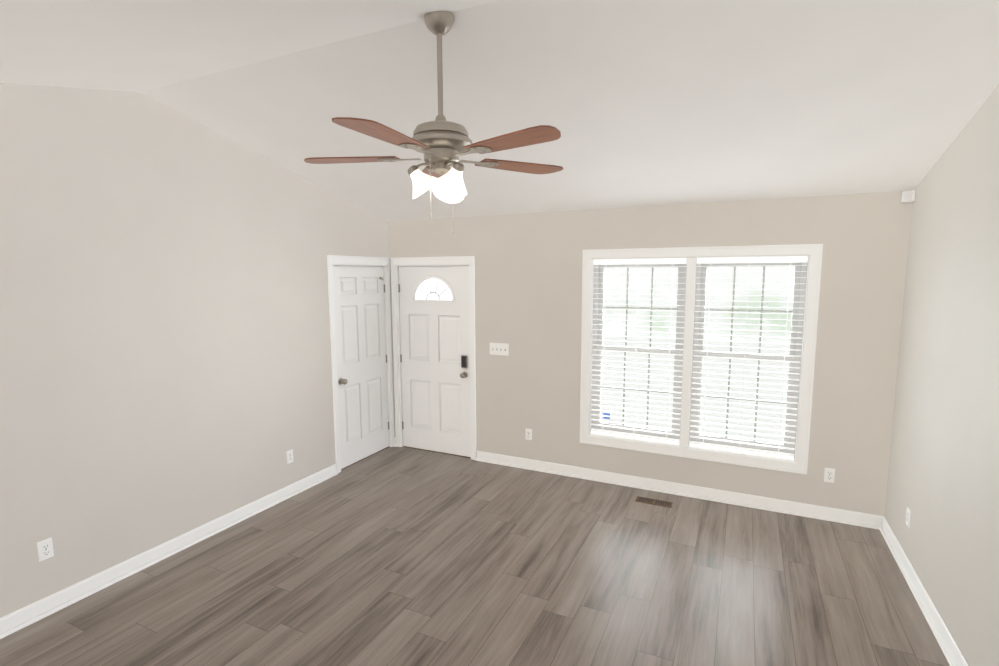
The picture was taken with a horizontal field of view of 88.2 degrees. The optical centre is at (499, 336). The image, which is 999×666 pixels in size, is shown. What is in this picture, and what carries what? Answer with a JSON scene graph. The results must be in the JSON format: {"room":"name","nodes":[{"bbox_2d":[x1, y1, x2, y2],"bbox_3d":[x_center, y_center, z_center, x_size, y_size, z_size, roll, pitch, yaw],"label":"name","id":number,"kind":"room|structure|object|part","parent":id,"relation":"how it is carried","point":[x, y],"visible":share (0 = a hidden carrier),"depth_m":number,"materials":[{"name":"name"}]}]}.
{"room":"living room","nodes":[
{"label":"living room","id":0,"kind":"room"},
{"bbox_2d":[0,83,387,617],"bbox_3d":[-2.368,-0.036,3.523,0.150,3.135,5.012,3,8,25],"label":"wall","id":1,"kind":"structure","parent":0,"point":[165,362],"depth_m":3.40,"materials":[{"name":"beige paint"}]},
{"bbox_2d":[37,537,53,561],"bbox_3d":[-2.610,1.226,2.966,0.009,0.115,0.070,3,8,25],"label":"electrical outlet","id":2,"kind":"object","parent":1,"relation":"attached to","point":[45,549],"visible":1,"depth_m":2.96,"materials":[{"name":"white plastic"}]},
{"bbox_2d":[0,464,337,638],"bbox_3d":[-2.483,1.524,3.246,0.029,0.104,4.078,3,8,25],"label":"baseboard","id":3,"kind":"structure","parent":1,"relation":"attached to","point":[23,617],"depth_m":3.45,"materials":[{"name":"white wood"}]},
{"bbox_2d":[286,449,292,463],"bbox_3d":[-1.849,1.061,4.553,0.009,0.115,0.070,3,8,25],"label":"electrical outlet","id":4,"kind":"object","parent":1,"relation":"attached to","point":[289,453],"visible":1,"depth_m":4.55,"materials":[{"name":"white plastic"}]},
{"bbox_2d":[333,266,388,468],"bbox_3d":[-1.423,0.286,5.397,0.113,2.029,0.794,3,8,25],"label":"door","id":5,"kind":"structure","parent":1,"relation":"in","point":[359,309],"depth_m":5.38,"materials":[{"name":"white paint"}]},
{"bbox_3d":[-1.545,0.445,5.106,0.069,0.066,0.066,3,8,25],"label":"knob","id":6,"kind":"part","parent":5,"relation":"part of","materials":[{"name":"silver metal"}]},
{"bbox_2d":[341,446,388,469],"bbox_3d":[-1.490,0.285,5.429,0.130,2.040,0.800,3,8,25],"label":"side door sill","id":7,"kind":"structure","parent":1,"relation":"attached to","point":[364,458],"depth_m":5.49,"materials":[{"name":"grey wood"}]},
{"bbox_2d":[0,447,949,665],"bbox_3d":[-0.216,1.694,2.698,4.905,0.120,5.312,3,8,25],"label":"floor","id":8,"kind":"structure","parent":0,"point":[397,556],"depth_m":3.22,"materials":[{"name":"laminate"}]},
{"bbox_2d":[635,496,672,507],"bbox_3d":[1.326,1.419,4.428,0.300,0.005,0.105,3,8,25],"label":"floor vent","id":9,"kind":"object","parent":8,"relation":"in","point":[654,501],"visible":1,"depth_m":4.43,"materials":[{"name":"brown metal"}]},
{"bbox_2d":[0,0,998,221],"bbox_3d":[-0.227,-1.218,2.351,4.905,0.765,5.312,3,8,25],"label":"ceiling","id":10,"kind":"structure","parent":0,"point":[638,103],"depth_m":2.75,"materials":[{"name":"white paint"}]},
{"bbox_2d":[304,11,562,233],"bbox_3d":[-0.300,-0.967,2.354,1.292,0.984,1.242,3,8,25],"label":"fan","id":11,"kind":"object","parent":10,"relation":"hanging from","point":[441,143],"visible":1,"depth_m":2.32,"materials":[{"name":"brown wood"}]},
{"bbox_3d":[-0.711,-0.844,2.463,0.471,0.018,0.165,0,7,6],"label":"blade","id":12,"kind":"part","parent":11,"relation":"part of","materials":[{"name":"brown wood"}]},
{"bbox_3d":[-0.451,-0.792,2.019,0.165,0.018,0.471,3,7,24],"label":"blade","id":13,"kind":"part","parent":11,"relation":"part of","materials":[{"name":"brown wood"}]},
{"bbox_3d":[-0.344,-0.716,2.419,0.142,0.139,0.151,3,8,25],"label":"lamp shade","id":14,"kind":"part","parent":11,"relation":"part of","materials":[{"name":"white glass"}]},
{"bbox_3d":[-0.222,-0.711,2.378,0.140,0.139,0.156,3,8,25],"label":"lamp shade","id":15,"kind":"part","parent":11,"relation":"part of","materials":[{"name":"white glass"}]},
{"bbox_3d":[0.055,-0.807,2.126,0.471,0.018,0.165,6,9,41],"label":"blade","id":16,"kind":"part","parent":11,"relation":"part of","materials":[{"name":"brown wood"}]},
{"bbox_3d":[0.108,-0.868,2.638,0.471,0.018,0.165,-4,8,-30],"label":"blade","id":17,"kind":"part","parent":11,"relation":"part of","materials":[{"name":"brown wood"}]},
{"bbox_2d":[387,191,911,515],"bbox_3d":[0.891,0.091,4.853,4.905,2.545,0.150,3,8,25],"label":"wall","id":18,"kind":"structure","parent":0,"point":[528,288],"depth_m":4.41,"materials":[{"name":"beige paint"}]},
{"bbox_2d":[327,255,476,472],"bbox_3d":[-0.968,0.257,5.249,1.227,2.134,1.076,3,8,25],"label":"door frame","id":19,"kind":"structure","parent":18,"relation":"attached to","point":[470,260],"depth_m":5.43,"materials":[{"name":"white wood"}]},
{"bbox_2d":[399,266,470,456],"bbox_3d":[-0.708,0.263,5.569,0.884,2.029,0.113,3,8,25],"label":"front door","id":20,"kind":"structure","parent":18,"relation":"in","point":[435,353],"depth_m":5.57,"materials":[{"name":"white paint"}]},
{"bbox_3d":[-0.708,-0.500,5.484,0.397,0.232,0.001,3,8,25],"label":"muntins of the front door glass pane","id":21,"kind":"part","parent":20,"relation":"part of","materials":[{"name":"glass"}]},
{"bbox_3d":[-0.708,-0.509,5.484,0.540,0.292,0.010,3,8,25],"label":"lite frame","id":22,"kind":"part","parent":20,"relation":"part of","materials":[{"name":"white glass"}]},
{"bbox_3d":[-0.379,0.405,5.403,0.066,0.066,0.069,3,8,25],"label":"knob","id":23,"kind":"part","parent":20,"relation":"part of","materials":[{"name":"silver metal"}]},
{"bbox_2d":[403,446,470,457],"bbox_3d":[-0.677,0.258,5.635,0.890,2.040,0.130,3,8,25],"label":"front door sill","id":24,"kind":"structure","parent":18,"relation":"attached to","point":[436,451],"depth_m":5.70,"materials":[{"name":"wood"}]},
{"bbox_2d":[490,343,508,355],"bbox_3d":[0.003,0.125,5.190,0.201,0.122,0.017,3,8,25],"label":"light switch","id":25,"kind":"object","parent":18,"relation":"attached to","point":[499,348],"visible":1,"depth_m":5.18,"materials":[{"name":"white plastic"}]},
{"bbox_2d":[525,428,531,439],"bbox_3d":[0.291,0.980,5.159,0.070,0.115,0.009,3,8,25],"label":"electrical outlet","id":26,"kind":"object","parent":18,"relation":"attached to","point":[528,434],"visible":1,"depth_m":5.16,"materials":[{"name":"white plastic"}]},
{"bbox_2d":[476,451,884,529],"bbox_3d":[1.346,1.339,4.685,3.520,0.104,0.029,3,8,25],"label":"baseboard","id":27,"kind":"structure","parent":18,"relation":"attached to","point":[861,519],"depth_m":4.51,"materials":[{"name":"white wood"}]},
{"bbox_2d":[580,244,822,474],"bbox_3d":[1.643,0.146,4.486,1.873,1.818,0.171,3,8,25],"label":"window","id":28,"kind":"structure","parent":18,"relation":"in","point":[799,462],"depth_m":4.43,"materials":[{"name":"white wood"}]},
{"bbox_2d":[601,352,672,427],"bbox_3d":[1.259,0.487,4.749,0.656,0.706,0.008,3,8,25],"label":"window grille","id":29,"kind":"object","parent":28,"relation":"attached to","point":[624,352],"depth_m":4.74,"materials":[{"name":"white plastic"}]},
{"bbox_2d":[590,258,686,444],"bbox_3d":[1.232,0.125,4.652,0.804,1.640,0.060,3,8,25],"label":"window blind","id":30,"kind":"object","parent":28,"relation":"attached to","point":[606,262],"visible":0.9,"depth_m":4.65,"materials":[{"name":"white plastic"}]},
{"bbox_3d":[1.263,0.120,4.716,0.816,1.648,0.080,3,8,25],"label":"window sash","id":31,"kind":"part","parent":28,"relation":"part of","materials":[{"name":"white plastic"}]},
{"bbox_3d":[1.262,0.113,4.714,0.664,1.482,0.035,3,8,25],"label":"glass","id":32,"kind":"part","parent":28,"relation":"part of","materials":[{"name":"clear glass"}]},
{"bbox_2d":[603,268,676,346],"bbox_3d":[1.270,-0.260,4.689,0.656,0.728,0.008,3,8,25],"label":"window grille","id":33,"kind":"object","parent":28,"relation":"attached to","point":[651,308],"depth_m":4.68,"materials":[{"name":"white plastic"}]},
{"bbox_2d":[701,357,786,440],"bbox_3d":[2.059,0.530,4.370,0.656,0.706,0.008,3,8,25],"label":"window grille","id":34,"kind":"object","parent":28,"relation":"attached to","point":[758,369],"depth_m":4.36,"materials":[{"name":"white plastic"}]},
{"bbox_3d":[2.062,0.155,4.334,0.664,1.482,0.035,3,8,25],"label":"glass","id":35,"kind":"part","parent":28,"relation":"part of","materials":[{"name":"clear glass"}]},
{"bbox_2d":[689,256,807,459],"bbox_3d":[2.032,0.168,4.272,0.804,1.640,0.060,3,8,25],"label":"window blind","id":36,"kind":"object","parent":28,"relation":"attached to","point":[760,259],"visible":1,"depth_m":4.27,"materials":[{"name":"white plastic"}]},
{"bbox_3d":[2.063,0.162,4.337,0.816,1.648,0.080,3,8,25],"label":"window sash","id":37,"kind":"part","parent":28,"relation":"part of","materials":[{"name":"white plastic"}]},
{"bbox_2d":[705,267,791,352],"bbox_3d":[2.070,-0.218,4.310,0.656,0.728,0.008,3,8,25],"label":"window grille","id":38,"kind":"object","parent":28,"relation":"attached to","point":[761,316],"depth_m":4.30,"materials":[{"name":"white plastic"}]},
{"bbox_2d":[824,468,834,482],"bbox_3d":[2.601,1.094,4.063,0.070,0.115,0.009,3,8,25],"label":"electrical outlet","id":39,"kind":"object","parent":18,"relation":"attached to","point":[829,474],"visible":1,"depth_m":4.06,"materials":[{"name":"white plastic"}]},
{"bbox_2d":[901,190,914,202],"bbox_3d":[2.886,-0.990,3.640,0.065,0.075,0.065,3,8,25],"label":"detector","id":40,"kind":"object","parent":18,"relation":"attached to","point":[908,196],"visible":0.98,"depth_m":3.63,"materials":[{"name":"white plastic"}]},
{"bbox_2d":[884,84,998,665],"bbox_3d":[1.924,0.192,1.488,0.150,3.135,5.012,3,8,25],"label":"wall","id":41,"kind":"structure","parent":0,"point":[943,480],"depth_m":2.76,"materials":[{"name":"beige paint"}]},
{"bbox_2d":[905,507,910,526],"bbox_3d":[2.686,1.188,3.392,0.009,0.115,0.070,3,8,25],"label":"electrical outlet","id":42,"kind":"object","parent":41,"relation":"attached to","point":[908,514],"visible":1,"depth_m":3.38,"materials":[{"name":"white plastic"}]},
{"bbox_2d":[880,516,967,665],"bbox_3d":[1.848,1.692,1.705,0.029,0.104,5.012,3,8,25],"label":"baseboard","id":43,"kind":"structure","parent":41,"relation":"attached to","point":[946,641],"depth_m":2.98,"materials":[{"name":"white wood"}]},
{"label":"outside","id":44,"kind":"structure","parent":0,"visible":0},
{"bbox_2d":[601,266,794,443],"bbox_3d":[3.207,-1.272,7.955,18.000,7.500,0.001,3,8,25],"label":"window glass","id":45,"kind":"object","parent":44,"point":[658,290],"depth_m":8.08,"materials":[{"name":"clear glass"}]}
]}

